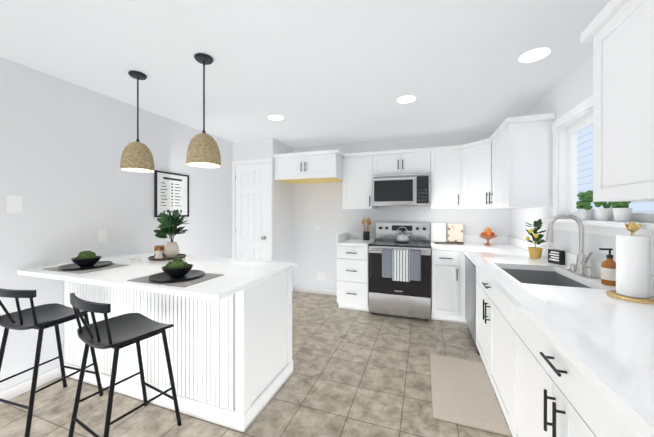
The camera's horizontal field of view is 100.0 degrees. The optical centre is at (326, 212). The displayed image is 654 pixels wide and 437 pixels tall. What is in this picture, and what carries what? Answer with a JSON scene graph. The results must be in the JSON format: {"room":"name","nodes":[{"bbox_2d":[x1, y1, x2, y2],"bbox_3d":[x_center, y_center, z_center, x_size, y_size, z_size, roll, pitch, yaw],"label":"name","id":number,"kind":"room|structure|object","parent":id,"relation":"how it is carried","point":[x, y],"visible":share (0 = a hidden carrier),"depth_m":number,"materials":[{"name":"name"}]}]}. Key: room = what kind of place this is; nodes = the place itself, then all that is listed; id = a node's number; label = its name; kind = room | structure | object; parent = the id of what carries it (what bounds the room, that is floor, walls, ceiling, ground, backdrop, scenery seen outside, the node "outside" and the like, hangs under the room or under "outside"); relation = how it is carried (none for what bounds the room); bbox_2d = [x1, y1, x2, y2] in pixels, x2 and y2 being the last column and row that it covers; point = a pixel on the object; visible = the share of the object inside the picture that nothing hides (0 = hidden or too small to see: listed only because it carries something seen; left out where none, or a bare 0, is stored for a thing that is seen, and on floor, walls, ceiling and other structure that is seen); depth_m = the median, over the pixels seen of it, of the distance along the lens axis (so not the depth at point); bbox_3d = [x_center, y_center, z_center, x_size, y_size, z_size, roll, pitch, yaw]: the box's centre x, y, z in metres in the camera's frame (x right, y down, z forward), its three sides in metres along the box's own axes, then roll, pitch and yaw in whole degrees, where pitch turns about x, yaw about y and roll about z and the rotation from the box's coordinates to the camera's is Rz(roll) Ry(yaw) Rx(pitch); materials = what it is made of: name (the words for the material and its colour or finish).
{"room":"kitchen","nodes":[
{"label":"kitchen","id":0,"kind":"room"},
{"bbox_2d":[0,57,232,390],"bbox_3d":[-2.472,0.121,1.454,0.100,2.400,5.880,0,0,19],"label":"wall","id":1,"kind":"structure","parent":0,"point":[63,144],"depth_m":2.30,"materials":[{"name":"white paint"}]},
{"bbox_2d":[7,195,21,212],"bbox_3d":[-2.242,-0.060,1.966,0.009,0.125,0.080,0,0,19],"label":"switch plate","id":2,"kind":"object","parent":1,"relation":"attached to","point":[14,204],"visible":1,"depth_m":1.96,"materials":[{"name":"white plastic"}]},
{"bbox_2d":[0,366,60,403],"bbox_3d":[-2.747,1.279,0.505,0.012,0.085,3.646,0,0,19],"label":"baseboard","id":3,"kind":"structure","parent":1,"relation":"attached to","point":[11,392],"depth_m":2.02,"materials":[{"name":"white wood"}]},
{"bbox_2d":[98,229,106,241],"bbox_3d":[-2.052,0.210,2.504,0.009,0.118,0.075,0,0,19],"label":"electrical outlet","id":4,"kind":"object","parent":1,"relation":"attached to","point":[102,235],"visible":1,"depth_m":2.50,"materials":[{"name":"white plastic"}]},
{"bbox_2d":[154,170,188,216],"bbox_3d":[-1.793,-0.206,3.192,0.022,0.510,0.450,0,0,19],"label":"picture frame","id":5,"kind":"object","parent":1,"relation":"attached to","point":[171,192],"visible":0.81,"depth_m":3.16,"materials":[{"name":"white paper"}]},
{"bbox_2d":[0,291,512,436],"bbox_3d":[-0.486,1.351,1.163,4.040,0.060,6.650,0,0,19],"label":"floor","id":6,"kind":"structure","parent":0,"point":[356,373],"depth_m":1.98,"materials":[{"name":"tile"}]},
{"bbox_2d":[0,288,102,436],"bbox_3d":[-1.861,0.888,1.833,0.440,0.868,0.457,0,0,19],"label":"stool","id":7,"kind":"object","parent":6,"relation":"on","point":[40,318],"visible":0.85,"depth_m":1.73,"materials":[{"name":"black wood"}]},
{"bbox_2d":[68,293,181,436],"bbox_3d":[-1.178,0.888,1.609,0.430,0.868,0.441,0,0,28],"label":"stool","id":8,"kind":"object","parent":6,"relation":"on","point":[116,333],"visible":1,"depth_m":1.54,"materials":[{"name":"black wood"}]},
{"bbox_2d":[64,272,292,431],"bbox_3d":[-1.211,0.883,2.245,1.749,0.874,0.662,0,0,19],"label":"kitchen island","id":9,"kind":"object","parent":6,"relation":"on","point":[229,336],"depth_m":1.84,"materials":[{"name":"white wood"}]},
{"bbox_2d":[17,252,297,299],"bbox_3d":[-1.234,0.431,2.121,1.788,0.030,0.940,0,0,19],"label":"island countertop","id":10,"kind":"structure","parent":9,"relation":"on","point":[238,275],"depth_m":1.87,"materials":[{"name":"white stone"}]},
{"bbox_2d":[43,263,126,273],"bbox_3d":[-1.826,0.412,2.085,0.450,0.003,0.320,0,0,19],"label":"placemat","id":11,"kind":"object","parent":10,"relation":"on","point":[87,270],"visible":0.43,"depth_m":1.98,"materials":[{"name":"grey fabric"}]},
{"bbox_2d":[58,261,112,268],"bbox_3d":[-1.826,0.402,2.085,0.312,0.015,0.312,0,0,19],"label":"charger plate","id":12,"kind":"object","parent":11,"relation":"on","point":[76,266],"visible":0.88,"depth_m":2.06,"materials":[{"name":"black ceramic"}]},
{"bbox_2d":[71,251,101,266],"bbox_3d":[-1.826,0.346,2.085,0.180,0.115,0.180,0,0,19],"label":"moss bowl","id":13,"kind":"object","parent":12,"relation":"on","point":[85,258],"visible":1,"depth_m":2.05,"materials":[{"name":"black ceramic"}]},
{"bbox_2d":[148,254,185,260],"bbox_3d":[-1.455,0.406,2.506,0.300,0.016,0.300,0,0,19],"label":"round tray","id":14,"kind":"object","parent":10,"relation":"on","point":[165,257],"visible":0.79,"depth_m":2.43,"materials":[{"name":"brown wood"}]},
{"bbox_2d":[154,249,162,258],"bbox_3d":[-1.488,0.361,2.427,0.068,0.087,0.066,0,0,19],"label":"decor","id":15,"kind":"object","parent":14,"relation":"on","point":[158,255],"visible":1,"depth_m":2.41,"materials":[{"name":"beige ceramic"}]},
{"bbox_2d":[154,245,164,256],"bbox_3d":[-1.540,0.353,2.520,0.082,0.102,0.081,0,0,19],"label":"candle jar","id":16,"kind":"object","parent":14,"relation":"on","point":[160,247],"visible":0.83,"depth_m":2.49,"materials":[{"name":"orange glass"}]},
{"bbox_2d":[153,209,189,256],"bbox_3d":[-1.421,0.185,2.515,0.274,0.438,0.292,0,0,19],"label":"potted plant","id":17,"kind":"object","parent":14,"relation":"on","point":[167,222],"visible":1,"depth_m":2.48,"materials":[{"name":"green plant"}]},
{"bbox_2d":[127,272,222,286],"bbox_3d":[-0.949,0.413,1.744,0.450,0.003,0.320,0,0,19],"label":"placemat","id":18,"kind":"object","parent":10,"relation":"on","point":[189,282],"visible":0.5,"depth_m":1.66,"materials":[{"name":"grey fabric"}]},
{"bbox_2d":[149,270,204,280],"bbox_3d":[-0.949,0.403,1.744,0.312,0.015,0.312,0,0,19],"label":"charger plate","id":19,"kind":"object","parent":18,"relation":"on","point":[164,276],"visible":0.75,"depth_m":1.73,"materials":[{"name":"black ceramic"}]},
{"bbox_2d":[161,258,192,277],"bbox_3d":[-0.949,0.345,1.744,0.180,0.117,0.180,0,0,19],"label":"moss bowl","id":20,"kind":"object","parent":19,"relation":"on","point":[177,267],"visible":1,"depth_m":1.71,"materials":[{"name":"black ceramic"}]},
{"bbox_2d":[336,232,374,311],"bbox_3d":[0.425,0.812,3.906,0.435,1.013,0.660,0,0,19],"label":"base cabinet","id":21,"kind":"object","parent":6,"relation":"on","point":[352,251],"depth_m":3.64,"materials":[{"name":"white wood"}]},
{"bbox_2d":[361,217,370,239],"bbox_3d":[0.580,0.236,4.036,0.142,0.333,0.094,0,0,19],"label":"utensil crock","id":22,"kind":"object","parent":21,"relation":"on","point":[366,235],"visible":1,"depth_m":4.01,"materials":[{"name":"black ceramic"}]},
{"bbox_2d":[368,223,430,319],"bbox_3d":[0.984,0.734,3.678,0.758,1.170,0.688,0,0,19],"label":"range","id":23,"kind":"object","parent":6,"relation":"on","point":[390,296],"visible":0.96,"depth_m":3.46,"materials":[{"name":"grey metal"}]},
{"bbox_2d":[382,249,392,277],"bbox_3d":[0.754,0.630,3.404,0.140,0.349,0.036,0,0,19],"label":"hanging towel","id":24,"kind":"object","parent":23,"relation":"hanging from","point":[387,263],"visible":0.96,"depth_m":3.39,"materials":[{"name":"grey fabric"}]},
{"bbox_2d":[393,249,409,281],"bbox_3d":[0.905,0.643,3.350,0.200,0.383,0.044,0,0,19],"label":"hanging towel","id":25,"kind":"object","parent":23,"relation":"hanging from","point":[401,265],"visible":0.94,"depth_m":3.33,"materials":[{"name":"white fabric"}]},
{"bbox_2d":[396,227,412,242],"bbox_3d":[1.064,0.299,3.770,0.231,0.212,0.180,0,0,19],"label":"kettle","id":26,"kind":"object","parent":23,"relation":"on","point":[402,237],"visible":1,"depth_m":3.72,"materials":[{"name":"silver metal"}]},
{"bbox_2d":[410,250,420,280],"bbox_3d":[1.058,0.635,3.297,0.137,0.359,0.036,0,0,19],"label":"hanging towel","id":27,"kind":"object","parent":23,"relation":"hanging from","point":[415,265],"visible":0.92,"depth_m":3.28,"materials":[{"name":"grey fabric"}]},
{"bbox_2d":[430,234,455,321],"bbox_3d":[1.496,0.813,3.529,0.295,1.013,0.660,0,0,19],"label":"base cabinet","id":28,"kind":"object","parent":6,"relation":"on","point":[443,256],"depth_m":3.27,"materials":[{"name":"white wood"}]},
{"bbox_2d":[431,223,445,241],"bbox_3d":[1.533,0.271,3.778,0.190,0.261,0.074,0,0,19],"label":"cutting board","id":29,"kind":"object","parent":28,"relation":"on","point":[438,232],"visible":0.92,"depth_m":3.77,"materials":[{"name":"white"}]},
{"bbox_2d":[434,242,462,243],"bbox_3d":[1.581,0.396,3.567,0.340,0.014,0.100,0,0,19],"label":"serving board","id":30,"kind":"object","parent":28,"relation":"on","point":[447,243],"visible":0.98,"depth_m":3.57,"materials":[{"name":"brown wood"}]},
{"bbox_2d":[430,354,510,435],"bbox_3d":[1.017,1.313,2.075,0.430,0.012,0.830,0,0,19],"label":"mat","id":31,"kind":"object","parent":6,"relation":"on","point":[463,393],"visible":1,"depth_m":1.95,"materials":[{"name":"beige fabric"}]},
{"bbox_2d":[456,235,653,436],"bbox_3d":[1.320,0.813,1.584,0.667,1.015,4.446,0,0,19],"label":"base cabinet","id":32,"kind":"object","parent":6,"relation":"on","point":[562,350],"depth_m":1.17,"materials":[{"name":"white wood"}]},
{"bbox_2d":[447,224,463,242],"bbox_3d":[1.717,0.276,3.669,0.190,0.255,0.123,0,0,19],"label":"cookbook stand","id":33,"kind":"object","parent":32,"relation":"on","point":[455,232],"visible":0.92,"depth_m":3.67,"materials":[{"name":"brown wood"}]},
{"bbox_2d":[465,255,479,354],"bbox_3d":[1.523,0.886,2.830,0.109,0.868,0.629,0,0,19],"label":"dishwasher","id":34,"kind":"object","parent":32,"relation":"in","point":[470,269],"depth_m":2.78,"materials":[{"name":"silver metal"}]},
{"bbox_2d":[479,228,497,245],"bbox_3d":[2.002,0.294,3.408,0.210,0.217,0.210,0,0,19],"label":"fruit stand","id":35,"kind":"object","parent":32,"relation":"on","point":[487,234],"visible":1,"depth_m":3.38,"materials":[{"name":"orange food"}]},
{"bbox_2d":[525,219,545,258],"bbox_3d":[1.861,0.230,2.449,0.160,0.348,0.167,0,0,19],"label":"plant","id":36,"kind":"object","parent":32,"relation":"on","point":[535,252],"visible":1,"depth_m":2.43,"materials":[{"name":"green plant"}]},
{"bbox_2d":[501,268,589,287],"bbox_3d":[1.420,0.545,1.827,0.425,0.200,0.690,0,0,19],"label":"sink basin","id":37,"kind":"object","parent":32,"relation":"in","point":[541,276],"depth_m":2.09,"materials":[{"name":"grey metal"}]},
{"bbox_2d":[548,249,564,264],"bbox_3d":[1.814,0.349,2.170,0.042,0.110,0.110,0,0,-6],"label":"block sign","id":38,"kind":"object","parent":32,"relation":"on","point":[555,256],"visible":1,"depth_m":2.15,"materials":[{"name":"black wood"}]},
{"bbox_2d":[546,214,597,278],"bbox_3d":[1.598,0.205,1.833,0.225,0.397,0.250,0,0,19],"label":"faucet","id":39,"kind":"object","parent":32,"relation":"on","point":[579,267],"visible":1,"depth_m":1.80,"materials":[{"name":"silver metal"}]},
{"bbox_2d":[599,248,615,285],"bbox_3d":[1.583,0.303,1.541,0.080,0.203,0.071,0,0,19],"label":"soap bottle","id":40,"kind":"object","parent":32,"relation":"on","point":[608,271],"visible":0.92,"depth_m":1.53,"materials":[{"name":"orange glass"}]},
{"bbox_2d":[606,221,653,303],"bbox_3d":[1.450,0.222,1.302,0.176,0.365,0.176,0,0,19],"label":"paper towel holder","id":41,"kind":"object","parent":32,"relation":"on","point":[633,267],"visible":1,"depth_m":1.26,"materials":[{"name":"white paper"}]},
{"bbox_2d":[233,138,292,286],"bbox_3d":[-1.037,0.118,4.474,0.800,2.400,0.770,0,0,19],"label":"wall","id":42,"kind":"structure","parent":0,"point":[282,221],"depth_m":4.17,"materials":[{"name":"white paint"}]},
{"bbox_2d":[235,163,267,260],"bbox_3d":[-1.136,0.292,4.053,0.571,2.030,0.084,0,0,19],"label":"door","id":43,"kind":"structure","parent":42,"relation":"in","point":[251,227],"depth_m":4.07,"materials":[{"name":"white paint"}]},
{"bbox_2d":[232,158,271,260],"bbox_3d":[-1.121,0.266,4.084,0.694,2.105,0.022,0,0,19],"label":"door frame","id":44,"kind":"structure","parent":42,"relation":"attached to","point":[254,161],"depth_m":4.05,"materials":[{"name":"white wood"}]},
{"bbox_2d":[0,0,609,147],"bbox_3d":[-0.486,-1.109,1.161,4.040,0.060,6.650,0,0,19],"label":"ceiling","id":45,"kind":"structure","parent":0,"point":[312,73],"depth_m":1.91,"materials":[{"name":"white paint"}]},
{"bbox_2d":[120,71,154,171],"bbox_3d":[-1.477,-0.704,2.142,0.222,0.748,0.222,0,0,19],"label":"pendant light","id":46,"kind":"object","parent":45,"relation":"hanging from","point":[137,156],"visible":1,"depth_m":2.09,"materials":[{"name":"wicker"}]},
{"bbox_2d":[186,53,220,167],"bbox_3d":[-0.858,-0.704,1.913,0.222,0.748,0.222,0,0,19],"label":"pendant light","id":47,"kind":"object","parent":45,"relation":"hanging from","point":[203,150],"visible":1,"depth_m":1.85,"materials":[{"name":"wicker"}]},
{"bbox_2d":[268,115,283,119],"bbox_3d":[-0.581,-1.077,3.119,0.174,0.005,0.174,0,0,19],"label":"recessed light","id":48,"kind":"object","parent":45,"relation":"in","point":[274,117],"visible":1,"depth_m":3.11,"materials":[{"name":"white plastic"}]},
{"bbox_2d":[397,96,415,102],"bbox_3d":[0.758,-1.077,2.616,0.174,0.005,0.174,0,0,19],"label":"recessed light","id":49,"kind":"object","parent":45,"relation":"in","point":[406,99],"visible":1,"depth_m":2.61,"materials":[{"name":"white plastic"}]},
{"bbox_2d":[519,48,549,62],"bbox_3d":[1.422,-1.076,1.883,0.174,0.005,0.174,0,0,19],"label":"recessed light","id":50,"kind":"object","parent":45,"relation":"in","point":[534,55],"visible":1,"depth_m":1.88,"materials":[{"name":"white plastic"}]},
{"bbox_2d":[293,131,509,289],"bbox_3d":[0.980,0.119,4.118,3.240,2.400,0.100,0,0,19],"label":"wall","id":51,"kind":"structure","parent":0,"point":[314,250],"depth_m":4.33,"materials":[{"name":"white paint"}]},
{"bbox_2d":[294,286,336,295],"bbox_3d":[-0.119,1.276,4.447,0.950,0.085,0.012,0,0,19],"label":"baseboard","id":52,"kind":"structure","parent":51,"relation":"attached to","point":[298,289],"depth_m":4.46,"materials":[{"name":"white wood"}]},
{"bbox_2d":[316,222,319,229],"bbox_3d":[-0.152,0.218,4.457,0.075,0.118,0.009,0,0,19],"label":"outlet","id":53,"kind":"object","parent":51,"relation":"attached to","point":[317,225],"visible":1,"depth_m":4.45,"materials":[{"name":"white plastic"}]},
{"bbox_2d":[317,271,325,279],"bbox_3d":[-0.096,1.018,4.437,0.150,0.140,0.011,0,0,19],"label":"outlet","id":54,"kind":"object","parent":51,"relation":"attached to","point":[321,275],"visible":1,"depth_m":4.43,"materials":[{"name":"white plastic"}]},
{"bbox_2d":[273,0,653,208],"bbox_3d":[0.320,-0.448,2.427,3.114,0.795,3.522,0,0,19],"label":"wall-mounted unit","id":55,"kind":"object","parent":51,"relation":"attached to","point":[508,164],"visible":1,"depth_m":2.42,"materials":[{"name":"white wood"}]},
{"bbox_2d":[372,173,429,206],"bbox_3d":[1.032,-0.302,3.814,0.754,0.422,0.430,0,0,19],"label":"microwave","id":56,"kind":"object","parent":55,"relation":"in","point":[388,189],"depth_m":3.65,"materials":[{"name":"silver metal"}]},
{"bbox_2d":[510,50,653,275],"bbox_3d":[1.362,0.121,0.511,0.120,2.400,6.450,0,0,19],"label":"wall","id":57,"kind":"structure","parent":0,"point":[571,89],"depth_m":2.15,"materials":[{"name":"white paint"}]},
{"bbox_2d":[542,218,653,241],"bbox_3d":[1.728,0.095,1.755,0.138,0.090,1.320,0,0,19],"label":"window sill","id":58,"kind":"structure","parent":57,"relation":"attached to","point":[609,228],"depth_m":1.65,"materials":[{"name":"white"}]},
{"bbox_2d":[576,190,594,219],"bbox_3d":[1.777,-0.052,1.881,0.097,0.202,0.098,0,0,19],"label":"potted plant","id":59,"kind":"object","parent":58,"relation":"on","point":[584,207],"visible":1,"depth_m":1.86,"materials":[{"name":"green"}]},
{"bbox_2d":[593,202,612,220],"bbox_3d":[1.721,-0.052,1.708,0.105,0.202,0.108,0,0,19],"label":"potted plant","id":60,"kind":"object","parent":58,"relation":"on","point":[604,213],"visible":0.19,"depth_m":1.68,"materials":[{"name":"white"}]},
{"bbox_2d":[611,201,632,221],"bbox_3d":[1.660,-0.051,1.550,0.090,0.201,0.106,0,0,19],"label":"potted plant","id":61,"kind":"object","parent":58,"relation":"on","point":[622,211],"visible":0.44,"depth_m":1.52,"materials":[{"name":"white"}]},
{"bbox_2d":[552,95,653,221],"bbox_3d":[1.775,-0.360,1.738,0.118,0.820,1.270,0,0,19],"label":"window","id":62,"kind":"structure","parent":57,"relation":"in","point":[564,168],"depth_m":2.21,"materials":[{"name":"white wood"}]},
{"label":"outside","id":63,"kind":"structure","parent":0,"visible":0},
{"bbox_2d":[577,124,653,212],"bbox_3d":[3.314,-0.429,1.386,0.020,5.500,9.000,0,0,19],"label":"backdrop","id":64,"kind":"structure","parent":63,"point":[585,160],"depth_m":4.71,"materials":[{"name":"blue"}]}
]}

